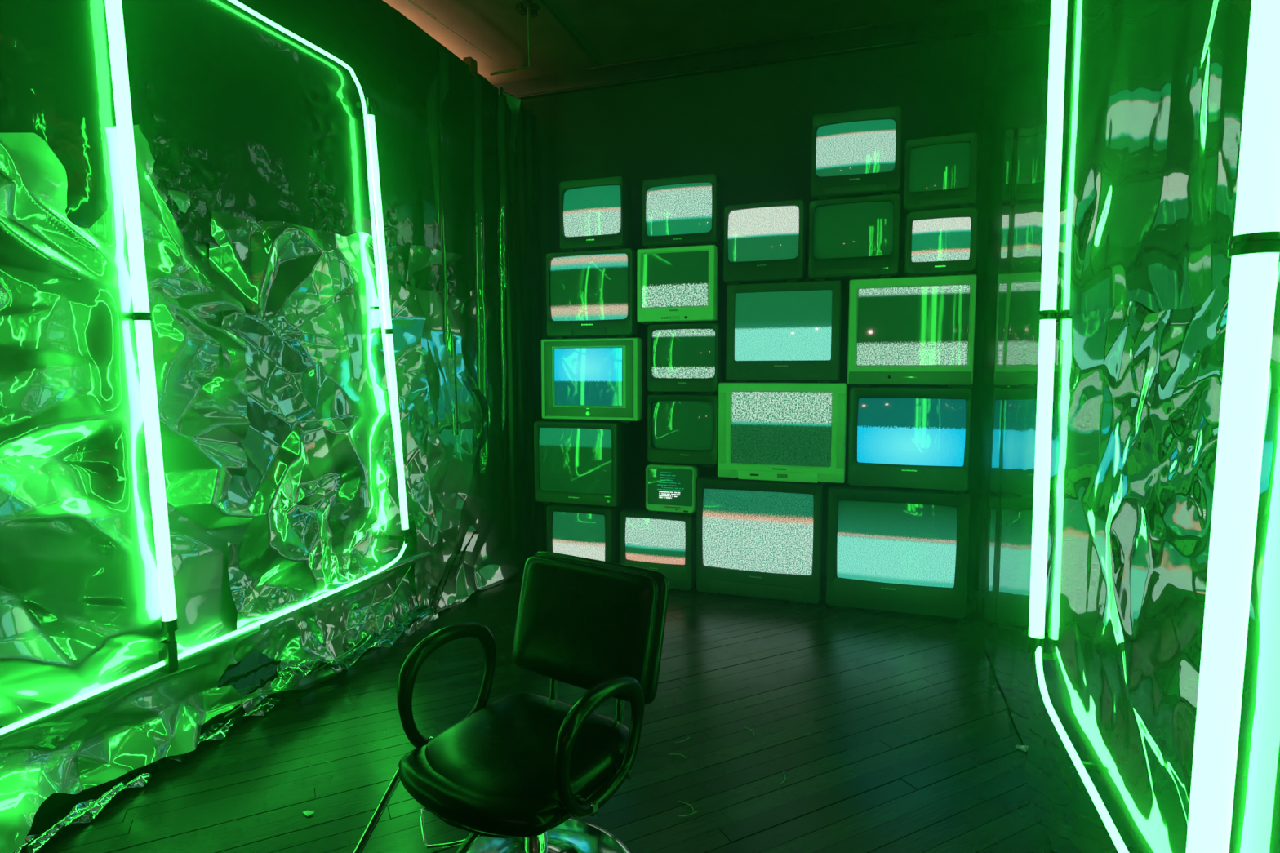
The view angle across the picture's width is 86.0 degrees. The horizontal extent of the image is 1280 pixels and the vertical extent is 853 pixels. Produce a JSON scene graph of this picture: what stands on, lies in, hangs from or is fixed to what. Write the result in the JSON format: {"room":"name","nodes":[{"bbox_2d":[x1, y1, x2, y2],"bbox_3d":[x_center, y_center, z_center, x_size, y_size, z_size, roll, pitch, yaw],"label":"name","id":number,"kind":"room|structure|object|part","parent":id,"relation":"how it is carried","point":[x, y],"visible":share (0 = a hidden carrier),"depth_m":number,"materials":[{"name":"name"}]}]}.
{"room":"art installation room","nodes":[
{"label":"art installation room","id":0,"kind":"room"},
{"bbox_2d":[32,551,538,821],"bbox_3d":[-1.920,-0.384,1.952,0.060,3.260,6.920,2,5,19],"label":"wall","id":1,"kind":"structure","parent":0,"point":[56,800],"depth_m":2.20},
{"bbox_2d":[0,124,266,852],"bbox_3d":[-1.820,0.109,1.805,0.214,2.178,1.934,2,5,19],"label":"sheet","id":2,"kind":"object","parent":1,"relation":"attached to","point":[81,614],"visible":0.88,"depth_m":2.21,"materials":[{"name":"metal"}]},
{"bbox_2d":[104,0,178,642],"bbox_3d":[-1.691,-0.534,2.267,0.136,2.581,0.136,2,5,19],"label":"tube","id":3,"kind":"object","parent":2,"relation":"attached to","point":[141,315],"visible":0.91,"depth_m":2.26,"materials":[{"name":"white glass"}]},
{"bbox_2d":[158,639,178,673],"bbox_3d":[-1.649,0.803,2.399,0.050,0.110,0.036,2,5,19],"label":"box","id":4,"kind":"object","parent":3,"relation":"attached to","point":[167,651],"visible":0.94,"depth_m":2.38,"materials":[{"name":"black plastic"}]},
{"bbox_2d":[0,0,407,735],"bbox_3d":[-1.698,-0.371,2.287,0.098,2.437,2.694,2,5,19],"label":"neon line","id":5,"kind":"object","parent":2,"relation":"attached to","point":[3,730],"visible":0.93,"depth_m":2.92,"materials":[{"name":"white glass"}]},
{"bbox_2d":[0,0,498,299],"bbox_3d":[-1.549,-1.370,2.680,0.047,1.409,3.980,1,5,18],"label":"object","id":6,"kind":"structure","parent":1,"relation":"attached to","point":[237,115],"depth_m":2.80,"materials":[{"name":"clear plastic"}]},
{"bbox_2d":[426,47,458,435],"bbox_3d":[-1.094,-1.004,3.842,0.050,2.120,0.198,2,5,19],"label":"strip","id":7,"kind":"object","parent":6,"relation":"hanging from","point":[439,88],"visible":1,"depth_m":3.79,"materials":[{"name":"clear plastic"}]},
{"bbox_2d":[495,91,507,513],"bbox_3d":[-0.889,-0.768,4.471,0.049,2.690,0.155,2,5,19],"label":"strip","id":8,"kind":"object","parent":6,"relation":"hanging from","point":[501,100],"visible":1,"depth_m":4.44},
{"bbox_2d":[501,91,520,153],"bbox_3d":[-0.829,-1.953,4.434,0.090,0.356,0.166,2,5,19],"label":"scrap","id":9,"kind":"object","parent":6,"relation":"attached to","point":[513,103],"visible":1,"depth_m":4.47,"materials":[{"name":"clear plastic"}]},
{"bbox_2d":[208,210,438,713],"bbox_3d":[-1.376,0.109,3.230,0.160,2.074,1.250,2,5,19],"label":"sheet","id":10,"kind":"object","parent":1,"relation":"attached to","point":[319,486],"visible":0.92,"depth_m":3.08,"materials":[{"name":"silver metal"}]},
{"bbox_2d":[356,97,409,543],"bbox_3d":[-1.300,-0.474,3.447,0.131,2.196,0.220,2,5,19],"label":"tube","id":11,"kind":"object","parent":1,"relation":"attached to","point":[370,108],"visible":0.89,"depth_m":3.41,"materials":[{"name":"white glass"}]},
{"bbox_2d":[405,244,523,613],"bbox_3d":[-1.039,0.010,4.183,0.169,2.101,1.002,2,5,19],"label":"sheet","id":12,"kind":"object","parent":1,"relation":"attached to","point":[452,497],"visible":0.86,"depth_m":4.13,"materials":[{"name":"silver metal"}]},
{"bbox_2d":[471,71,489,474],"bbox_3d":[-0.975,-0.898,4.204,0.050,2.390,0.190,2,5,19],"label":"strip","id":13,"kind":"object","parent":12,"relation":"hanging from","point":[477,100],"visible":1,"depth_m":4.18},
{"bbox_2d":[462,56,477,77],"bbox_3d":[-1.042,-2.204,4.216,0.054,0.100,0.080,2,5,19],"label":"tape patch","id":14,"kind":"object","parent":1,"relation":"attached to","point":[473,64],"visible":0.68,"depth_m":4.19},
{"bbox_2d":[499,85,544,560],"bbox_3d":[-0.844,-0.647,4.902,0.048,3.240,0.560,2,5,19],"label":"curtain","id":15,"kind":"object","parent":1,"relation":"hanging from","point":[522,296],"visible":0.8,"depth_m":4.91,"materials":[{"name":"black fabric"}]},
{"bbox_2d":[26,555,1053,852],"bbox_3d":[-0.878,1.308,1.733,5.100,0.120,7.120,2,5,19],"label":"floor","id":16,"kind":"structure","parent":0,"point":[886,731],"depth_m":2.51,"materials":[{"name":"black wood"}]},
{"bbox_2d":[13,697,286,852],"bbox_3d":[-1.649,1.173,2.411,0.104,0.035,0.999,1,5,15],"label":"scrap","id":17,"kind":"object","parent":16,"relation":"on","point":[86,811],"visible":0.89,"depth_m":2.26,"materials":[{"name":"silver metal"}]},
{"bbox_2d":[302,810,314,816],"bbox_3d":[-1.040,1.210,2.153,0.034,0.003,0.023,4,6,39],"label":"scrap","id":18,"kind":"object","parent":16,"relation":"on","point":[307,813],"visible":1,"depth_m":2.15,"materials":[{"name":"paper"}]},
{"bbox_2d":[217,605,437,696],"bbox_3d":[-1.342,0.967,3.153,0.130,0.253,1.330,2,5,19],"label":"scrap","id":19,"kind":"object","parent":16,"relation":"on","point":[252,673],"visible":0.96,"depth_m":2.83,"materials":[{"name":"silver metal"}]},
{"bbox_2d":[223,590,375,718],"bbox_3d":[-1.385,0.927,2.898,0.021,0.222,0.845,1,5,17],"label":"loose wire","id":20,"kind":"object","parent":19,"relation":"on","point":[375,590],"visible":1,"depth_m":2.89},
{"bbox_2d":[223,565,411,717],"bbox_3d":[-1.343,0.900,3.026,0.019,0.280,1.118,1,5,18],"label":"loose wire","id":21,"kind":"object","parent":19,"relation":"on","point":[411,566],"visible":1,"depth_m":2.95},
{"bbox_2d":[428,525,479,608],"bbox_3d":[-1.067,0.806,3.960,0.001,0.399,0.520,2,5,19],"label":"scrap","id":22,"kind":"object","parent":19,"relation":"on","point":[469,541],"visible":0.96,"depth_m":3.94,"materials":[{"name":"silver metal"}]},
{"bbox_2d":[352,551,669,852],"bbox_3d":[-0.351,0.823,1.840,0.716,0.831,0.615,3,5,32],"label":"salon chair","id":23,"kind":"object","parent":16,"relation":"on","point":[513,774],"visible":1,"depth_m":1.82,"materials":[{"name":"black leather"}]},
{"bbox_3d":[-0.706,1.043,1.851,0.190,0.282,0.021,-3,5,-34],"label":"footrest arm","id":24,"kind":"part","parent":23,"relation":"part of","materials":[{"name":"silver metal"}]},
{"bbox_3d":[-0.521,0.709,1.890,0.042,0.326,0.344,3,5,32],"label":"armrest","id":25,"kind":"part","parent":23,"relation":"part of","materials":[{"name":"black plastic"}]},
{"bbox_3d":[-0.422,1.041,1.749,0.200,0.263,0.021,2,5,24],"label":"footrest arm","id":26,"kind":"part","parent":23,"relation":"part of","materials":[{"name":"silver metal"}]},
{"bbox_3d":[-0.307,0.834,1.759,0.464,0.082,0.495,3,5,32],"label":"seat","id":27,"kind":"part","parent":23,"relation":"part of","materials":[{"name":"black leather"}]},
{"bbox_3d":[-0.168,0.566,1.961,0.470,0.329,0.117,3,5,32],"label":"backrest","id":28,"kind":"part","parent":23,"relation":"part of","materials":[{"name":"black leather"}]},
{"bbox_3d":[-0.153,0.993,1.803,0.079,0.084,0.098,-1,5,-7],"label":"pump lever","id":29,"kind":"part","parent":23,"relation":"part of","materials":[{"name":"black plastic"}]},
{"bbox_3d":[-0.087,0.747,1.620,0.042,0.293,0.342,3,5,32],"label":"armrest","id":30,"kind":"part","parent":23,"relation":"part of","materials":[{"name":"black plastic"}]},
{"bbox_2d":[546,502,619,564],"bbox_3d":[-0.333,0.761,4.742,0.472,0.499,0.464,2,5,19],"label":"television","id":31,"kind":"object","parent":16,"relation":"on","point":[587,531],"visible":0.56,"depth_m":4.53,"materials":[{"name":"black plastic"}]},
{"bbox_2d":[533,420,625,508],"bbox_3d":[-0.356,0.232,4.707,0.598,0.559,0.466,2,5,19],"label":"television","id":32,"kind":"object","parent":31,"relation":"on","point":[583,463],"visible":1,"depth_m":4.50,"materials":[{"name":"grey plastic"}]},
{"bbox_2d":[541,337,644,422],"bbox_3d":[-0.262,-0.314,4.629,0.678,0.539,0.473,2,5,19],"label":"television","id":33,"kind":"object","parent":32,"relation":"on","point":[589,379],"visible":1,"depth_m":4.42,"materials":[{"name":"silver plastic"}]},
{"bbox_3d":[-0.600,-0.318,4.507,0.048,0.476,0.007,2,5,19],"label":"speaker panel","id":34,"kind":"part","parent":33,"relation":"part of","materials":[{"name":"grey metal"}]},
{"bbox_3d":[-0.333,-0.533,4.400,0.610,0.032,0.008,2,5,19],"label":"panel","id":35,"kind":"part","parent":33,"relation":"part of","materials":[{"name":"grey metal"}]},
{"bbox_3d":[-0.333,-0.093,4.434,0.610,0.060,0.008,2,5,19],"label":"panel","id":36,"kind":"part","parent":33,"relation":"part of","materials":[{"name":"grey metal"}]},
{"bbox_2d":[546,248,639,338],"bbox_3d":[-0.257,-0.860,4.590,0.600,0.554,0.464,2,5,19],"label":"television","id":37,"kind":"object","parent":33,"relation":"on","point":[593,293],"visible":0.94,"depth_m":4.38,"materials":[{"name":"black plastic"}]},
{"bbox_3d":[-0.330,-0.609,4.392,0.240,0.035,0.006,2,5,19],"label":"control door","id":38,"kind":"part","parent":37,"relation":"part of","materials":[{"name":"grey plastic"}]},
{"bbox_2d":[559,175,631,251],"bbox_3d":[-0.239,-1.358,4.544,0.441,0.444,0.464,2,5,19],"label":"television","id":39,"kind":"object","parent":37,"relation":"on","point":[595,213],"visible":0.81,"depth_m":4.34,"materials":[{"name":"black plastic"}]},
{"bbox_3d":[-0.067,-0.303,4.328,0.048,0.476,0.007,2,5,19],"label":"speaker panel","id":40,"kind":"part","parent":33,"relation":"part of","materials":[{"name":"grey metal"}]},
{"bbox_2d":[620,507,696,591],"bbox_3d":[0.169,0.779,4.575,0.480,0.489,0.464,2,5,19],"label":"television","id":41,"kind":"object","parent":16,"relation":"on","point":[664,543],"visible":0.79,"depth_m":4.35,"materials":[{"name":"black plastic"}]},
{"bbox_2d":[645,462,699,515],"bbox_3d":[0.258,0.383,4.512,0.322,0.309,0.466,2,5,19],"label":"television","id":42,"kind":"object","parent":41,"relation":"on","point":[669,487],"visible":0.99,"depth_m":4.30,"materials":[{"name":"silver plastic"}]},
{"bbox_2d":[647,394,718,466],"bbox_3d":[0.331,0.008,4.459,0.455,0.444,0.464,2,5,19],"label":"television","id":43,"kind":"object","parent":42,"relation":"on","point":[682,428],"visible":0.95,"depth_m":4.25,"materials":[{"name":"black plastic"}]},
{"bbox_2d":[647,322,722,395],"bbox_3d":[0.329,-0.430,4.425,0.451,0.434,0.464,2,5,19],"label":"television","id":44,"kind":"object","parent":43,"relation":"on","point":[682,357],"visible":0.99,"depth_m":4.22,"materials":[{"name":"black plastic"}]},
{"bbox_2d":[636,244,719,324],"bbox_3d":[0.285,-0.880,4.403,0.495,0.464,0.466,2,5,19],"label":"television","id":45,"kind":"object","parent":44,"relation":"on","point":[675,285],"visible":0.9,"depth_m":4.19,"materials":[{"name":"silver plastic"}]},
{"bbox_3d":[0.213,-0.667,4.204,0.060,0.022,0.005,2,5,19],"label":"control panel","id":46,"kind":"part","parent":45,"relation":"part of","materials":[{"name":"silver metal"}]},
{"bbox_2d":[641,173,721,248],"bbox_3d":[0.305,-1.318,4.363,0.473,0.414,0.464,2,5,19],"label":"television","id":47,"kind":"object","parent":45,"relation":"on","point":[678,211],"visible":0.84,"depth_m":4.16,"materials":[{"name":"black plastic"}]},
{"bbox_2d":[695,475,822,604],"bbox_3d":[0.784,0.674,4.380,0.755,0.729,0.503,2,5,19],"label":"television","id":48,"kind":"object","parent":16,"relation":"on","point":[762,539],"visible":0.98,"depth_m":4.15,"materials":[{"name":"black plastic"}]},
{"bbox_3d":[0.705,0.991,4.169,0.560,0.070,0.006,2,5,19],"label":"control door","id":49,"kind":"part","parent":48,"relation":"part of","materials":[{"name":"grey plastic"}]},
{"bbox_2d":[717,382,847,484],"bbox_3d":[0.903,0.019,4.284,0.747,0.589,0.512,2,5,19],"label":"television","id":50,"kind":"object","parent":48,"relation":"on","point":[783,432],"visible":1,"depth_m":4.05,"materials":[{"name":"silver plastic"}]},
{"bbox_3d":[0.499,0.009,4.162,0.040,0.430,0.006,2,5,19],"label":"speaker panel","id":51,"kind":"part","parent":50,"relation":"part of","materials":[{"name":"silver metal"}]},
{"bbox_3d":[0.531,0.285,4.173,0.116,0.048,0.006,2,5,19],"label":"corner panel","id":52,"kind":"part","parent":50,"relation":"part of","materials":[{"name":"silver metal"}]},
{"bbox_3d":[0.815,0.295,4.073,0.467,0.056,0.012,2,5,19],"label":"control door","id":53,"kind":"part","parent":50,"relation":"part of","materials":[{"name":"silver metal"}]},
{"bbox_2d":[725,280,841,382],"bbox_3d":[0.905,-0.567,4.241,0.660,0.584,0.503,2,5,19],"label":"television","id":54,"kind":"object","parent":50,"relation":"on","point":[788,331],"visible":1,"depth_m":4.01,"materials":[{"name":"grey plastic"}]},
{"bbox_2d":[723,199,806,284],"bbox_3d":[0.792,-1.091,4.217,0.470,0.464,0.464,2,5,20],"label":"television","id":55,"kind":"object","parent":54,"relation":"on","point":[764,242],"visible":0.86,"depth_m":4.01,"materials":[{"name":"black plastic"}]},
{"bbox_3d":[0.807,-0.297,4.032,0.480,0.020,0.005,2,5,19],"label":"control door","id":56,"kind":"part","parent":54,"relation":"part of","materials":[{"name":"grey plastic"}]},
{"bbox_3d":[1.112,0.301,3.978,0.136,0.048,0.006,2,5,19],"label":"corner panel","id":57,"kind":"part","parent":50,"relation":"part of","materials":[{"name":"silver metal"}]},
{"bbox_3d":[1.153,0.026,3.943,0.040,0.430,0.006,2,5,19],"label":"speaker panel","id":58,"kind":"part","parent":50,"relation":"part of","materials":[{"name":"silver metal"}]},
{"bbox_2d":[825,484,970,619],"bbox_3d":[1.529,0.701,4.130,0.758,0.714,0.503,2,5,19],"label":"television","id":59,"kind":"object","parent":16,"relation":"on","point":[901,550],"visible":0.98,"depth_m":3.90,"materials":[{"name":"black plastic"}]},
{"bbox_2d":[847,386,972,493],"bbox_3d":[1.574,0.054,4.064,0.638,0.584,0.503,2,5,19],"label":"television","id":60,"kind":"object","parent":59,"relation":"on","point":[904,437],"visible":1,"depth_m":3.83,"materials":[{"name":"black plastic"}]},
{"bbox_2d":[847,274,977,386],"bbox_3d":[1.567,-0.539,4.017,0.653,0.604,0.509,2,5,19],"label":"television","id":61,"kind":"object","parent":60,"relation":"on","point":[906,330],"visible":1,"depth_m":3.79,"materials":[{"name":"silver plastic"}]},
{"bbox_2d":[808,193,901,285],"bbox_3d":[1.267,-1.074,4.058,0.491,0.454,0.464,2,5,19],"label":"television","id":62,"kind":"object","parent":61,"relation":"on","point":[851,237],"visible":0.84,"depth_m":3.85,"materials":[{"name":"black plastic"}]},
{"bbox_3d":[1.147,-0.876,3.872,0.300,0.030,0.006,2,5,19],"label":"control door","id":63,"kind":"part","parent":62,"relation":"part of","materials":[{"name":"grey plastic"}]},
{"bbox_2d":[810,105,902,199],"bbox_3d":[1.261,-1.573,4.021,0.481,0.545,0.464,1,5,17],"label":"television","id":64,"kind":"object","parent":62,"relation":"on","point":[857,153],"visible":0.8,"depth_m":3.81,"materials":[{"name":"black plastic"}]},
{"bbox_3d":[1.195,-1.326,3.821,0.340,0.035,0.006,1,5,17],"label":"control door","id":65,"kind":"part","parent":64,"relation":"part of","materials":[{"name":"grey plastic"}]},
{"bbox_3d":[1.488,-0.269,3.804,0.633,0.071,0.010,2,5,19],"label":"panel","id":66,"kind":"part","parent":61,"relation":"part of","materials":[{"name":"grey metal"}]},
{"bbox_2d":[903,206,977,276],"bbox_3d":[1.696,-1.012,3.917,0.358,0.354,0.466,2,5,19],"label":"television","id":67,"kind":"object","parent":61,"relation":"on","point":[938,242],"visible":0.86,"depth_m":3.71,"materials":[{"name":"grey plastic"}]},
{"bbox_2d":[902,131,978,213],"bbox_3d":[1.693,-1.381,3.890,0.362,0.384,0.464,2,5,22],"label":"television","id":68,"kind":"object","parent":67,"relation":"on","point":[940,171],"visible":0.84,"depth_m":3.68,"materials":[{"name":"grey plastic"}]},
{"bbox_3d":[1.623,-1.213,3.684,0.230,0.030,0.006,2,5,22],"label":"control door","id":69,"kind":"part","parent":68,"relation":"part of","materials":[{"name":"grey plastic"}]},
{"bbox_2d":[1014,745,1026,751],"bbox_3d":[1.399,1.179,2.522,0.037,0.007,0.036,2,5,28],"label":"scrap","id":70,"kind":"object","parent":16,"relation":"on","point":[1023,748],"visible":1,"depth_m":2.52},
{"bbox_2d":[382,0,991,84],"bbox_3d":[-0.925,-2.322,1.463,5.200,0.100,7.120,2,5,19],"label":"ceiling","id":71,"kind":"structure","parent":0,"point":[611,31],"depth_m":4.24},
{"bbox_2d":[409,0,436,18],"bbox_3d":[-1.263,-2.403,3.927,0.011,0.009,0.296,2,5,24],"label":"cable","id":72,"kind":"object","parent":71,"relation":"attached to","point":[410,0],"visible":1,"depth_m":3.95,"materials":[{"name":"green metal"}]},
{"bbox_2d":[407,0,493,58],"bbox_3d":[-1.145,-2.426,4.221,0.011,0.009,0.795,2,5,24],"label":"cable","id":73,"kind":"object","parent":71,"relation":"attached to","point":[407,0],"visible":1,"depth_m":4.17,"materials":[{"name":"green metal"}]},
{"bbox_2d":[488,66,528,75],"bbox_3d":[-0.863,-2.507,4.814,0.411,0.182,0.018,-3,5,-34],"label":"batten","id":74,"kind":"object","parent":71,"relation":"attached to","point":[520,67],"visible":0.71,"depth_m":4.77,"materials":[{"name":"brown wood"}]},
{"bbox_2d":[515,0,539,17],"bbox_3d":[-0.655,-2.454,4.034,0.133,0.039,0.112,2,5,19],"label":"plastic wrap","id":75,"kind":"object","parent":71,"relation":"attached to","point":[519,6],"visible":1,"depth_m":4.01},
{"bbox_2d":[527,7,529,66],"bbox_3d":[-0.657,-2.302,4.045,0.009,0.345,0.005,2,5,19],"label":"hanging cord","id":76,"kind":"object","parent":71,"relation":"hanging from","point":[527,7],"visible":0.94,"depth_m":4.04,"materials":[{"name":"green metal"}]},
{"bbox_2d":[520,34,986,577],"bbox_3d":[0.195,-0.764,4.923,5.200,3.550,0.100,2,5,19],"label":"wall","id":77,"kind":"structure","parent":0,"point":[750,127],"depth_m":4.62,"materials":[{"name":"black paint"}]},
{"bbox_2d":[533,0,599,66],"bbox_3d":[-0.962,-2.376,2.858,0.040,0.012,4.140,2,5,19],"label":"trim","id":78,"kind":"structure","parent":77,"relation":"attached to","point":[543,6],"depth_m":4.32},
{"bbox_2d":[492,8,987,99],"bbox_3d":[0.404,-2.455,4.626,3.500,0.130,0.075,2,5,19],"label":"ceiling beam","id":79,"kind":"structure","parent":77,"relation":"attached to","point":[875,36],"depth_m":4.50,"materials":[{"name":"black wood"}]},
{"bbox_2d":[967,0,997,608],"bbox_3d":[1.008,-0.452,0.958,0.080,3.550,6.920,2,5,19],"label":"wall","id":80,"kind":"structure","parent":0,"point":[992,10],"depth_m":4.04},
{"bbox_2d":[973,0,1051,751],"bbox_3d":[1.583,-0.508,2.886,0.014,3.300,1.700,2,5,19],"label":"sheet","id":81,"kind":"object","parent":80,"relation":"attached to","point":[1009,391],"visible":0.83,"depth_m":2.93,"materials":[{"name":"silver metal"}]},
{"bbox_2d":[1026,0,1067,663],"bbox_3d":[1.226,-0.551,1.966,0.134,2.501,0.148,2,5,19],"label":"tube","id":82,"kind":"object","parent":80,"relation":"attached to","point":[1048,313],"visible":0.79,"depth_m":1.98,"materials":[{"name":"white glass"}]},
{"bbox_2d":[1055,0,1279,341],"bbox_3d":[0.808,-1.075,0.655,0.049,1.919,3.114,2,5,19],"label":"sheet","id":83,"kind":"object","parent":80,"relation":"attached to","point":[1153,95],"visible":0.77,"depth_m":1.43,"materials":[{"name":"clear plastic"}]},
{"bbox_2d":[1025,262,1279,852],"bbox_3d":[0.801,0.540,0.780,0.040,1.521,3.104,2,5,19],"label":"sheet","id":84,"kind":"object","parent":83,"relation":"attached to","point":[1137,391],"visible":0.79,"depth_m":1.37,"materials":[{"name":"clear plastic"}]},
{"bbox_2d":[1035,646,1128,852],"bbox_3d":[0.795,0.771,0.768,0.108,0.220,2.643,2,5,19],"label":"neon line","id":85,"kind":"object","parent":84,"relation":"attached to","point":[1080,766],"visible":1,"depth_m":1.61,"materials":[{"name":"white glass"}]},
{"bbox_2d":[1186,0,1279,852],"bbox_3d":[0.853,-0.415,0.878,0.138,2.601,0.109,2,5,19],"label":"tube","id":86,"kind":"object","parent":80,"relation":"attached to","point":[1255,251],"visible":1,"depth_m":0.92,"materials":[{"name":"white glass"}]}
]}

